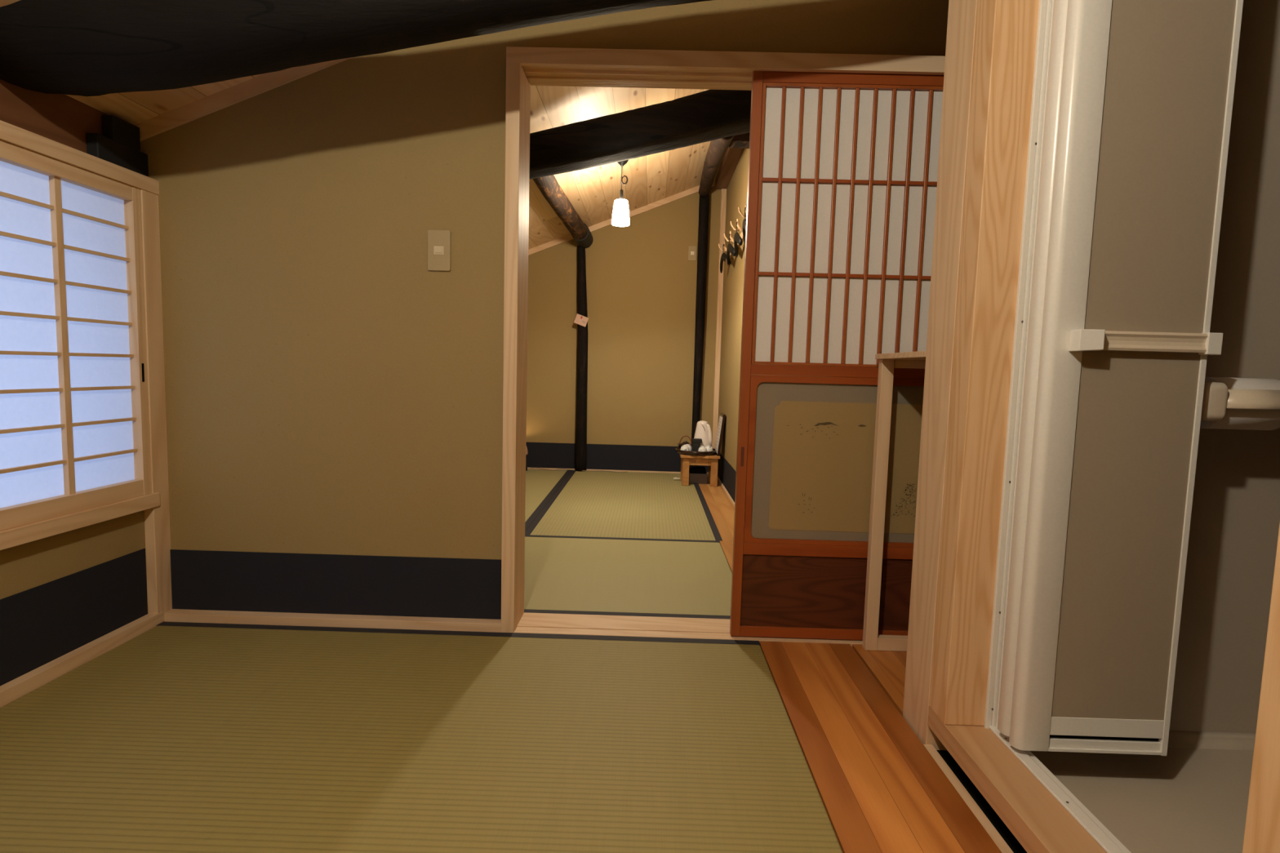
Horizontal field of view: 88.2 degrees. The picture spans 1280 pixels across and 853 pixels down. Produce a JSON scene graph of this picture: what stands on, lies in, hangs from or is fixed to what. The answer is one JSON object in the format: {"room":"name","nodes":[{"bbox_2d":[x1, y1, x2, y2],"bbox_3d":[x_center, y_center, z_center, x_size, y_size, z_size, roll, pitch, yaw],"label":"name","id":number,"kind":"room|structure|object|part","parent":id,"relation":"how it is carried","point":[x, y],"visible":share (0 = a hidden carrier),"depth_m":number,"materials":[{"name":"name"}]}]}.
{"room":"traditional dwelling","nodes":[
{"label":"traditional dwelling","id":0,"kind":"room"},
{"bbox_2d":[0,78,147,600],"bbox_3d":[-1.583,0.011,0.239,0.110,1.610,3.630,2,5,1],"label":"wall","id":1,"kind":"structure","parent":0,"point":[28,566],"depth_m":1.73,"materials":[{"name":"beige paint"}]},
{"bbox_2d":[0,548,147,686],"bbox_3d":[-1.549,0.632,0.258,0.013,0.211,3.560,2,5,1],"label":"wall band","id":2,"kind":"object","parent":1,"relation":"attached to","point":[41,624],"visible":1,"depth_m":1.76,"materials":[{"name":"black paint"}]},
{"bbox_2d":[0,120,159,550],"bbox_3d":[-1.526,-0.193,1.356,0.106,0.987,1.371,2,5,1],"label":"window","id":3,"kind":"structure","parent":1,"relation":"in","point":[75,454],"depth_m":1.73,"materials":[{"name":"paper"}]},
{"bbox_3d":[-1.487,-0.621,1.307,0.030,0.040,1.199,2,5,1],"label":"sash rail","id":4,"kind":"part","parent":3,"relation":"part of","materials":[{"name":"beige wood"}]},
{"bbox_3d":[-1.510,0.234,1.382,0.030,0.048,1.199,2,5,1],"label":"sash rail","id":5,"kind":"part","parent":3,"relation":"part of","materials":[{"name":"beige wood"}]},
{"bbox_3d":[-1.540,0.280,1.374,0.106,0.042,1.325,2,5,1],"label":"sill","id":6,"kind":"part","parent":3,"relation":"part of","materials":[{"name":"beige wood"}]},
{"bbox_3d":[-1.477,-0.160,1.962,0.002,0.055,0.008,2,5,1],"label":"finger pull","id":7,"kind":"part","parent":3,"relation":"part of","materials":[{"name":"metal"}]},
{"bbox_2d":[0,610,164,707],"bbox_3d":[-1.538,0.774,0.285,0.042,0.084,3.590,2,5,1],"label":"baseboard","id":8,"kind":"structure","parent":1,"relation":"attached to","point":[26,683],"depth_m":1.75,"materials":[{"name":"beige wood"}]},
{"bbox_2d":[86,114,148,177],"bbox_3d":[-1.497,-0.808,1.895,0.033,0.142,0.183,2,5,1],"label":"eave timber","id":9,"kind":"object","parent":1,"relation":"attached to","point":[119,144],"visible":0.77,"depth_m":1.88,"materials":[{"name":"black wood"}]},
{"bbox_2d":[0,0,723,249],"bbox_3d":[0.214,-1.524,1.772,4.500,1.808,7.100,2,5,1],"label":"ceiling","id":10,"kind":"structure","parent":0,"point":[593,192],"depth_m":3.84,"materials":[{"name":"brown wood"}]},
{"bbox_2d":[0,0,711,96],"bbox_3d":[-0.209,-1.079,1.545,2.949,0.602,0.398,2,5,1],"label":"ceiling beam","id":11,"kind":"structure","parent":10,"relation":"attached to","point":[75,47],"depth_m":1.50,"materials":[{"name":"black wood"}]},
{"bbox_2d":[533,174,587,239],"bbox_3d":[-0.479,-1.367,4.014,0.128,0.136,1.782,2,5,1],"label":"log","id":12,"kind":"object","parent":10,"relation":"attached to","point":[548,186],"visible":0.82,"depth_m":3.93,"materials":[{"name":"brown wood"}]},
{"bbox_2d":[611,160,629,226],"bbox_3d":[-0.103,-1.351,3.699,0.102,0.432,0.102,2,5,1],"label":"pendant lamp","id":13,"kind":"object","parent":10,"relation":"hanging from","point":[620,215],"visible":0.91,"depth_m":3.68,"materials":[{"name":"white glass"}]},
{"bbox_3d":[-0.107,-1.203,3.712,0.102,0.136,0.102,2,5,1],"label":"lamp shade","id":14,"kind":"part","parent":13,"relation":"part of","materials":[{"name":"white glass"}]},
{"bbox_2d":[619,189,622,199],"bbox_3d":[-0.104,-1.301,3.703,0.025,0.055,0.025,2,5,1],"label":"socket","id":15,"kind":"object","parent":13,"relation":"attached to","point":[621,190],"depth_m":3.69,"materials":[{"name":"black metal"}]},
{"bbox_3d":[-0.087,-1.382,3.696,0.040,0.145,0.010,2,5,1],"label":"cord","id":16,"kind":"part","parent":13,"relation":"part of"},
{"bbox_2d":[528,88,751,179],"bbox_3d":[-0.473,-1.252,2.987,2.267,0.768,0.210,1,5,-5],"label":"ceiling beam","id":17,"kind":"structure","parent":10,"relation":"attached to","point":[708,115],"depth_m":2.94,"materials":[{"name":"black wood"}]},
{"bbox_2d":[698,135,733,195],"bbox_3d":[0.461,-1.641,4.185,0.114,0.289,1.931,2,5,2],"label":"log","id":18,"kind":"object","parent":10,"relation":"attached to","point":[717,148],"visible":0.8,"depth_m":3.92,"materials":[{"name":"brown wood"}]},
{"bbox_2d":[140,0,948,559],"bbox_3d":[0.398,-0.855,2.015,3.900,3.034,0.115,2,5,1],"label":"wall","id":19,"kind":"structure","parent":0,"point":[328,390],"depth_m":2.01,"materials":[{"name":"beige paint"}]},
{"bbox_2d":[140,189,172,613],"bbox_3d":[-1.519,-0.020,2.028,0.085,1.364,0.070,2,5,1],"label":"post","id":20,"kind":"object","parent":19,"relation":"attached to","point":[157,519],"visible":0.27,"depth_m":2.02,"materials":[{"name":"beige wood"}]},
{"bbox_2d":[134,57,352,141],"bbox_3d":[0.387,-1.561,1.890,3.760,1.530,0.017,2,5,1],"label":"trim","id":21,"kind":"structure","parent":19,"relation":"attached to","point":[266,82],"depth_m":1.96,"materials":[{"name":"brown wood"}]},
{"bbox_2d":[164,608,501,632],"bbox_3d":[-0.963,0.636,2.092,1.062,0.076,0.050,2,5,1],"label":"baseboard","id":22,"kind":"structure","parent":19,"relation":"attached to","point":[173,615],"depth_m":2.07,"materials":[{"name":"beige wood"}]},
{"bbox_2d":[169,549,501,619],"bbox_3d":[-0.960,0.501,2.104,1.065,0.194,0.023,2,5,1],"label":"wall band","id":23,"kind":"object","parent":19,"relation":"attached to","point":[202,580],"visible":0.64,"depth_m":2.09,"materials":[{"name":"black paint"}]},
{"bbox_2d":[427,229,450,271],"bbox_3d":[-0.607,-0.532,1.996,0.069,0.121,0.012,2,5,1],"label":"light switch","id":24,"kind":"object","parent":19,"relation":"attached to","point":[438,241],"visible":1,"depth_m":1.99,"materials":[{"name":"beige plastic"}]},
{"bbox_3d":[-0.607,-0.532,1.993,0.030,0.025,0.002,2,5,1],"label":"button frame","id":25,"kind":"part","parent":24,"relation":"part of","materials":[{"name":"white plastic"}]},
{"bbox_2d":[501,46,945,646],"bbox_3d":[0.810,-0.175,2.050,2.439,1.795,0.167,2,5,1],"label":"door frame","id":26,"kind":"structure","parent":19,"relation":"attached to","point":[525,65],"depth_m":1.99,"materials":[{"name":"beige wood"}]},
{"bbox_3d":[0.806,0.693,2.125,2.400,0.053,0.167,2,5,1],"label":"sill rail","id":27,"kind":"part","parent":26,"relation":"part of","materials":[{"name":"beige wood"}]},
{"bbox_3d":[0.834,-1.046,1.974,2.439,0.045,0.167,2,5,1],"label":"head rail","id":28,"kind":"part","parent":26,"relation":"part of","materials":[{"name":"beige wood"}]},
{"bbox_2d":[729,71,943,639],"bbox_3d":[0.719,-0.182,2.002,0.824,1.706,0.030,2,5,1],"label":"door","id":29,"kind":"structure","parent":19,"relation":"in","point":[842,175],"depth_m":1.99,"materials":[{"name":"brown wood"}]},
{"bbox_3d":[0.313,0.092,2.017,0.010,0.060,0.001,2,5,1],"label":"finger pull","id":30,"kind":"part","parent":29,"relation":"part of","materials":[{"name":"brown wood"}]},
{"bbox_3d":[0.696,0.651,2.075,0.766,0.032,0.027,2,5,1],"label":"rail","id":31,"kind":"part","parent":29,"relation":"part of","materials":[{"name":"brown wood"}]},
{"bbox_3d":[0.700,0.521,2.063,0.766,0.230,0.010,2,5,1],"label":"panel","id":32,"kind":"part","parent":29,"relation":"part of","materials":[{"name":"brown wood"}]},
{"bbox_3d":[0.703,0.388,2.052,0.766,0.036,0.027,2,5,1],"label":"rail","id":33,"kind":"part","parent":29,"relation":"part of","materials":[{"name":"brown wood"}]},
{"bbox_3d":[0.711,0.112,2.023,0.764,0.519,0.013,2,5,1],"label":"glass frame","id":34,"kind":"part","parent":29,"relation":"part of","materials":[{"name":"brown wood"}]},
{"bbox_3d":[0.711,0.113,2.028,0.749,0.505,0.004,2,5,1],"label":"glass pane","id":35,"kind":"part","parent":29,"relation":"part of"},
{"bbox_3d":[0.718,-0.164,2.004,0.766,0.032,0.027,2,5,1],"label":"rail","id":36,"kind":"part","parent":29,"relation":"part of","materials":[{"name":"brown wood"}]},
{"bbox_3d":[0.730,-0.587,1.966,0.764,0.817,0.022,2,5,1],"label":"lattice frame","id":37,"kind":"part","parent":29,"relation":"part of","materials":[{"name":"brown wood"}]},
{"bbox_3d":[0.742,-1.013,1.930,0.766,0.038,0.027,2,5,1],"label":"rail","id":38,"kind":"part","parent":29,"relation":"part of","materials":[{"name":"brown wood"}]},
{"bbox_2d":[525,186,721,446],"bbox_3d":[-0.561,-0.925,5.298,2.700,2.650,0.100,2,5,1],"label":"wall","id":39,"kind":"structure","parent":0,"point":[641,279],"depth_m":5.26,"materials":[{"name":"beige paint"}]},
{"bbox_2d":[525,442,707,472],"bbox_3d":[-0.666,0.240,5.354,2.555,0.214,0.013,2,5,1],"label":"wall band","id":40,"kind":"object","parent":39,"relation":"attached to","point":[540,455],"visible":0.29,"depth_m":5.34,"materials":[{"name":"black paint"}]},
{"bbox_2d":[527,467,707,474],"bbox_3d":[-0.488,0.374,5.345,2.120,0.058,0.030,2,5,1],"label":"baseboard","id":41,"kind":"structure","parent":39,"relation":"attached to","point":[527,468],"depth_m":5.33,"materials":[{"name":"wood"}]},
{"bbox_2d":[528,179,715,255],"bbox_3d":[-0.618,-1.465,5.193,2.560,1.056,0.022,2,5,1],"label":"trim","id":42,"kind":"structure","parent":39,"relation":"attached to","point":[693,190],"depth_m":5.16,"materials":[{"name":"beige wood"}]},
{"bbox_2d":[688,245,697,260],"bbox_3d":[0.412,-1.363,5.192,0.066,0.113,0.012,2,5,1],"label":"light switch","id":43,"kind":"object","parent":39,"relation":"attached to","point":[691,249],"visible":1,"depth_m":5.19,"materials":[{"name":"beige plastic"}]},
{"bbox_2d":[711,188,726,448],"bbox_3d":[0.623,-0.776,5.223,0.039,2.330,0.039,2,5,1],"label":"trim","id":44,"kind":"structure","parent":39,"relation":"attached to","point":[723,192],"depth_m":5.20,"materials":[{"name":"beige wood"}]},
{"bbox_2d":[698,479,734,573],"bbox_3d":[0.493,0.545,3.771,0.193,0.056,3.127,2,5,1],"label":"floor","id":45,"kind":"structure","parent":0,"point":[721,508],"depth_m":3.87,"materials":[{"name":"brown wood"}]},
{"bbox_2d":[717,148,807,471],"bbox_3d":[0.685,-0.753,3.712,0.120,2.650,3.254,2,5,1],"label":"wall","id":46,"kind":"structure","parent":0,"point":[737,188],"depth_m":4.50,"materials":[{"name":"beige paint"}]},
{"bbox_2d":[717,476,734,506],"bbox_3d":[0.585,0.538,3.775,0.020,0.062,3.137,2,5,1],"label":"baseboard","id":47,"kind":"structure","parent":46,"relation":"attached to","point":[718,479],"depth_m":4.50,"materials":[{"name":"beige wood"}]},
{"bbox_2d":[717,453,736,502],"bbox_3d":[0.596,0.417,3.767,0.013,0.205,3.150,2,5,1],"label":"wall band","id":48,"kind":"object","parent":46,"relation":"attached to","point":[726,473],"depth_m":4.54,"materials":[{"name":"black paint"}]},
{"bbox_2d":[715,146,743,189],"bbox_3d":[0.614,-1.804,4.141,0.088,0.095,1.980,2,5,1],"label":"wall plate","id":49,"kind":"object","parent":46,"relation":"attached to","point":[731,157],"visible":0.36,"depth_m":4.59,"materials":[{"name":"brown wood"}]},
{"bbox_2d":[718,204,746,258],"bbox_3d":[0.592,-1.204,4.128,0.101,0.100,1.550,2,5,1],"label":"coat rack","id":50,"kind":"object","parent":46,"relation":"attached to","point":[739,228],"visible":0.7,"depth_m":4.05,"materials":[{"name":"beige wood"}]},
{"bbox_2d":[720,244,730,273],"bbox_3d":[0.591,-1.192,4.631,0.039,0.176,0.413,1,5,-1],"label":"hanger","id":51,"kind":"object","parent":50,"relation":"hanging from","point":[723,257],"visible":0.88,"depth_m":4.61,"materials":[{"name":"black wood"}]},
{"bbox_2d":[726,233,735,266],"bbox_3d":[0.585,-1.161,4.282,0.038,0.176,0.413,2,5,2],"label":"hanger","id":52,"kind":"object","parent":50,"relation":"hanging from","point":[731,249],"visible":0.98,"depth_m":4.24,"materials":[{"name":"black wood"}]},
{"bbox_2d":[733,221,742,257],"bbox_3d":[0.580,-1.131,3.933,0.038,0.176,0.413,2,5,5],"label":"hanger","id":53,"kind":"object","parent":50,"relation":"hanging from","point":[737,238],"visible":1,"depth_m":3.91,"materials":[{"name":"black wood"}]},
{"bbox_2d":[742,207,746,244],"bbox_3d":[0.575,-1.101,3.584,0.038,0.176,0.413,2,5,8],"label":"hanger","id":54,"kind":"object","parent":50,"relation":"hanging from","point":[744,224],"visible":0.66,"depth_m":3.58,"materials":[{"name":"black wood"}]},
{"bbox_2d":[728,132,750,148],"bbox_3d":[0.564,-1.555,3.551,0.156,0.080,0.120,2,5,1],"label":"stub","id":55,"kind":"object","parent":46,"relation":"attached to","point":[742,140],"visible":0.24,"depth_m":3.51,"materials":[{"name":"brown wood"}]},
{"bbox_2d":[759,640,1001,852],"bbox_3d":[1.111,0.869,0.253,1.536,0.056,3.584,2,5,1],"label":"floor","id":56,"kind":"structure","parent":0,"point":[879,788],"depth_m":1.45,"materials":[{"name":"brown wood"}]},
{"bbox_2d":[862,351,926,651],"bbox_3d":[0.996,0.256,1.788,0.636,0.891,0.389,2,5,1],"label":"frame","id":57,"kind":"object","parent":56,"relation":"on","point":[872,641],"depth_m":1.96,"materials":[{"name":"beige wood"}]},
{"bbox_3d":[0.991,0.665,2.005,0.548,0.039,0.027,2,5,1],"label":"rail","id":58,"kind":"part","parent":57,"relation":"part of","materials":[{"name":"beige wood"}]},
{"bbox_2d":[875,351,926,360],"bbox_3d":[1.008,-0.180,1.749,0.636,0.015,0.389,2,5,1],"label":"countertop","id":59,"kind":"structure","parent":57,"relation":"on","point":[918,355],"depth_m":1.76,"materials":[{"name":"beige wood"}]},
{"bbox_2d":[1030,730,1255,852],"bbox_3d":[1.376,0.871,-0.029,1.200,0.106,3.030,2,5,1],"label":"floor","id":60,"kind":"structure","parent":0,"point":[1193,798],"depth_m":1.30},
{"bbox_2d":[1168,0,1279,733],"bbox_3d":[1.565,-0.549,1.375,1.535,2.600,0.019,2,5,1],"label":"wall","id":61,"kind":"structure","parent":0,"point":[1235,521],"depth_m":1.42,"materials":[{"name":"grey paint"}]},
{"bbox_2d":[1200,382,1279,422],"bbox_3d":[1.190,-0.051,1.331,0.232,0.076,0.165,2,5,1],"label":"toilet paper holder","id":62,"kind":"object","parent":61,"relation":"attached to","point":[1217,397],"visible":0.27,"depth_m":1.25,"materials":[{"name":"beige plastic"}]},
{"bbox_3d":[1.096,-0.053,1.332,0.044,0.076,0.164,2,5,1],"label":"arm","id":63,"kind":"part","parent":62,"relation":"part of","materials":[{"name":"beige plastic"}]},
{"bbox_2d":[1200,377,1279,430],"bbox_3d":[1.190,-0.045,1.318,0.140,0.103,0.103,2,5,1],"label":"toilet paper roll","id":64,"kind":"object","parent":62,"relation":"attached to","point":[1234,419],"visible":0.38,"depth_m":1.28,"materials":[{"name":"white paper"}]},
{"bbox_3d":[0.153,0.749,2.021,4.500,0.065,7.100,2,5,1],"label":"floor","id":65,"kind":"structure","parent":0,"visible":0},
{"bbox_2d":[0,622,842,852],"bbox_3d":[-0.570,0.709,1.560,1.861,0.056,1.001,2,5,1],"label":"mat","id":66,"kind":"object","parent":65,"relation":"on","point":[178,737],"visible":1,"depth_m":1.42,"materials":[{"name":"green plant"}]},
{"bbox_2d":[524,469,572,531],"bbox_3d":[-1.063,0.456,4.297,1.000,0.056,2.087,2,5,1],"label":"mat","id":67,"kind":"object","parent":65,"relation":"on","point":[541,485],"visible":0.2,"depth_m":4.51,"materials":[{"name":"green plant"}]},
{"bbox_2d":[525,445,528,471],"bbox_3d":[-0.989,0.232,5.204,0.214,0.234,0.210,2,5,1],"label":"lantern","id":68,"kind":"object","parent":67,"relation":"on","point":[526,451],"visible":0.11,"depth_m":5.22,"materials":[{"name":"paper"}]},
{"bbox_3d":[-0.903,0.282,5.230,0.020,0.134,0.020,2,5,1],"label":"leg","id":69,"kind":"part","parent":68,"relation":"part of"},
{"bbox_2d":[524,470,722,541],"bbox_3d":[-0.071,0.484,4.285,0.982,0.056,2.087,2,5,1],"label":"mat","id":70,"kind":"object","parent":65,"relation":"on","point":[587,504],"visible":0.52,"depth_m":3.90,"materials":[{"name":"green plant"}]},
{"bbox_2d":[530,467,626,472],"bbox_3d":[-0.493,0.348,5.293,0.782,0.015,0.045,2,5,1],"label":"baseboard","id":71,"kind":"structure","parent":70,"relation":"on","point":[531,468],"depth_m":5.29,"materials":[{"name":"wood"}]},
{"bbox_2d":[574,245,587,471],"bbox_3d":[-0.461,-0.529,5.243,0.109,1.776,0.094,2,5,1],"label":"wall post","id":72,"kind":"object","parent":70,"relation":"on","point":[580,460],"visible":0.96,"depth_m":5.22,"materials":[{"name":"black wood"}]},
{"bbox_2d":[573,313,588,326],"bbox_3d":[-0.459,-0.830,5.162,0.116,0.102,0.004,2,5,1],"label":"paper card","id":73,"kind":"object","parent":72,"relation":"attached to","point":[581,320],"visible":1,"depth_m":5.16,"materials":[{"name":"beige paper"}]},
{"bbox_2d":[571,222,593,248],"bbox_3d":[-0.441,-1.458,5.040,0.144,0.145,0.277,2,5,1],"label":"log","id":74,"kind":"object","parent":72,"relation":"on","point":[587,242],"visible":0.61,"depth_m":5.00,"materials":[{"name":"brown wood"}]},
{"bbox_2d":[688,471,707,484],"bbox_3d":[0.428,0.380,4.888,0.133,0.074,0.085,2,5,1],"label":"box","id":75,"kind":"object","parent":70,"relation":"on","point":[700,478],"visible":0.81,"depth_m":4.85,"materials":[{"name":"brown wood"}]},
{"bbox_2d":[679,453,719,486],"bbox_3d":[0.431,0.308,4.859,0.282,0.222,0.276,2,5,1],"label":"wooden stool","id":76,"kind":"object","parent":70,"relation":"on","point":[711,460],"visible":0.82,"depth_m":4.74,"materials":[{"name":"brown wood"}]},
{"bbox_3d":[0.331,0.306,4.958,0.049,0.202,0.045,2,5,1],"label":"leg","id":77,"kind":"part","parent":76,"relation":"part of","materials":[{"name":"brown wood"}]},
{"bbox_3d":[0.329,0.323,4.764,0.049,0.202,0.045,2,5,1],"label":"leg","id":78,"kind":"part","parent":76,"relation":"part of","materials":[{"name":"brown wood"}]},
{"bbox_2d":[675,446,716,455],"bbox_3d":[0.412,0.181,4.841,0.304,0.032,0.304,2,5,1],"label":"tray","id":79,"kind":"object","parent":76,"relation":"on","point":[677,449],"visible":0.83,"depth_m":4.71,"materials":[{"name":"wicker"}]},
{"bbox_2d":[680,444,688,451],"bbox_3d":[0.324,0.164,4.770,0.066,0.058,0.066,2,5,1],"label":"tea cup","id":80,"kind":"object","parent":79,"relation":"on","point":[684,447],"visible":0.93,"depth_m":4.75,"materials":[{"name":"white ceramic"}]},
{"bbox_2d":[677,435,692,448],"bbox_3d":[0.337,0.124,4.900,0.086,0.117,0.097,4,6,29],"label":"teapot","id":81,"kind":"object","parent":79,"relation":"on","point":[685,442],"visible":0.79,"depth_m":4.90,"materials":[{"name":"black metal"}]},
{"bbox_3d":[0.340,0.102,4.903,0.096,0.072,0.008,2,5,1],"label":"arched handle","id":82,"kind":"part","parent":81,"relation":"part of","materials":[{"name":"wicker"}]},
{"bbox_2d":[685,444,692,451],"bbox_3d":[0.349,0.160,4.832,0.066,0.058,0.066,6,7,42],"label":"tea cup","id":83,"kind":"object","parent":79,"relation":"on","point":[689,446],"visible":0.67,"depth_m":4.81,"materials":[{"name":"white ceramic"}]},
{"bbox_2d":[692,438,702,451],"bbox_3d":[0.413,0.141,4.797,0.067,0.104,0.050,2,5,1],"label":"tea canister","id":84,"kind":"object","parent":79,"relation":"on","point":[696,442],"visible":0.78,"depth_m":4.78,"materials":[{"name":"black metal"}]},
{"bbox_3d":[0.414,0.103,4.794,0.067,0.027,0.050,2,5,1],"label":"lid","id":85,"kind":"part","parent":84,"relation":"part of","materials":[{"name":"black metal"}]},
{"bbox_2d":[697,445,706,451],"bbox_3d":[0.449,0.171,4.739,0.066,0.058,0.066,1,5,-11],"label":"tea cup","id":86,"kind":"object","parent":79,"relation":"on","point":[701,448],"visible":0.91,"depth_m":4.72,"materials":[{"name":"white ceramic"}]},
{"bbox_2d":[693,420,711,446],"bbox_3d":[0.461,0.071,4.883,0.141,0.231,0.140,2,5,1],"label":"electric kettle","id":87,"kind":"object","parent":79,"relation":"on","point":[703,430],"visible":0.78,"depth_m":4.84,"materials":[{"name":"plastic"}]},
{"bbox_2d":[705,445,712,451],"bbox_3d":[0.496,0.168,4.788,0.066,0.058,0.066,-1,6,-27],"label":"tea cup","id":88,"kind":"object","parent":79,"relation":"on","point":[709,448],"visible":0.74,"depth_m":4.76,"materials":[{"name":"white ceramic"}]},
{"bbox_3d":[0.433,0.207,4.851,0.282,0.020,0.276,2,5,1],"label":"seat","id":89,"kind":"part","parent":76,"relation":"part of","materials":[{"name":"brown wood"}]},
{"bbox_3d":[0.536,0.312,4.956,0.049,0.202,0.045,2,5,1],"label":"leg","id":90,"kind":"part","parent":76,"relation":"part of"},
{"bbox_3d":[0.533,0.329,4.762,0.049,0.202,0.045,2,5,1],"label":"leg","id":91,"kind":"part","parent":76,"relation":"part of","materials":[{"name":"brown wood"}]},
{"bbox_2d":[715,413,725,455],"bbox_3d":[0.583,0.054,4.815,0.050,0.294,0.200,2,5,1],"label":"framed notice","id":92,"kind":"object","parent":76,"relation":"on","point":[722,418],"visible":0.98,"depth_m":4.73,"materials":[{"name":"paint"}]},
{"bbox_2d":[690,195,709,466],"bbox_3d":[0.470,-0.704,5.214,0.078,2.180,0.079,2,5,1],"label":"wall post","id":93,"kind":"object","parent":70,"relation":"on","point":[704,202],"visible":0.87,"depth_m":5.16,"materials":[{"name":"black wood"}]},
{"bbox_2d":[524,534,732,619],"bbox_3d":[-0.602,0.605,2.739,1.967,0.056,1.028,2,5,1],"label":"mat","id":94,"kind":"object","parent":65,"relation":"on","point":[563,575],"visible":0.27,"depth_m":2.63,"materials":[{"name":"green plant"}]},
{"bbox_2d":[902,0,977,750],"bbox_3d":[0.731,-0.445,1.463,0.102,2.432,0.138,2,5,1],"label":"post","id":95,"kind":"object","parent":65,"relation":"on","point":[962,14],"visible":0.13,"depth_m":1.49,"materials":[{"name":"beige wood"}]},
{"bbox_2d":[923,744,1013,852],"bbox_3d":[0.629,0.877,-0.015,0.020,0.051,3.036,2,5,1],"label":"threshold","id":96,"kind":"object","parent":65,"relation":"on","point":[974,807],"visible":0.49,"depth_m":1.30,"materials":[{"name":"beige wood"}]},
{"bbox_2d":[936,750,1026,852],"bbox_3d":[0.688,0.887,-0.015,0.095,0.042,3.036,2,5,1],"label":"slot","id":97,"kind":"structure","parent":65,"relation":"on","point":[1010,839],"depth_m":1.31,"materials":[{"name":"rubber"}]},
{"bbox_3d":[0.773,0.742,1.173,0.040,0.120,0.630,2,5,1],"label":"wall","id":98,"kind":"structure","parent":0,"visible":0},
{"bbox_2d":[927,706,1106,852],"bbox_3d":[0.692,0.685,1.122,0.095,0.046,0.737,2,5,1],"label":"sill","id":99,"kind":"structure","parent":98,"relation":"attached to","point":[1035,818],"depth_m":1.20,"materials":[{"name":"brown wood"}]},
{"bbox_3d":[0.762,-1.432,0.887,0.100,0.500,0.837,2,5,1],"label":"wall","id":100,"kind":"structure","parent":0,"visible":0},
{"bbox_2d":[928,0,1279,852],"bbox_3d":[0.750,-0.427,0.974,0.151,2.382,0.836,2,5,1],"label":"door frame","id":101,"kind":"structure","parent":100,"relation":"attached to","point":[1006,30],"depth_m":1.33,"materials":[{"name":"brown wood"}]},
{"bbox_2d":[997,0,1243,755],"bbox_3d":[0.907,-0.306,1.215,0.306,1.892,0.100,2,5,1],"label":"door","id":102,"kind":"structure","parent":100,"relation":"in","point":[1140,100],"depth_m":1.23,"materials":[{"name":"white plastic"}]},
{"bbox_3d":[0.820,-0.156,1.198,0.060,0.039,0.036,2,5,1],"label":"handle","id":103,"kind":"part","parent":102,"relation":"part of","materials":[{"name":"white plastic"}]},
{"bbox_3d":[0.904,0.624,1.295,0.218,0.022,0.026,2,5,1],"label":"rail","id":104,"kind":"part","parent":102,"relation":"part of","materials":[{"name":"white plastic"}]},
{"bbox_3d":[0.905,0.584,1.292,0.218,0.036,0.022,2,5,1],"label":"rail","id":105,"kind":"part","parent":102,"relation":"part of","materials":[{"name":"white plastic"}]}
]}

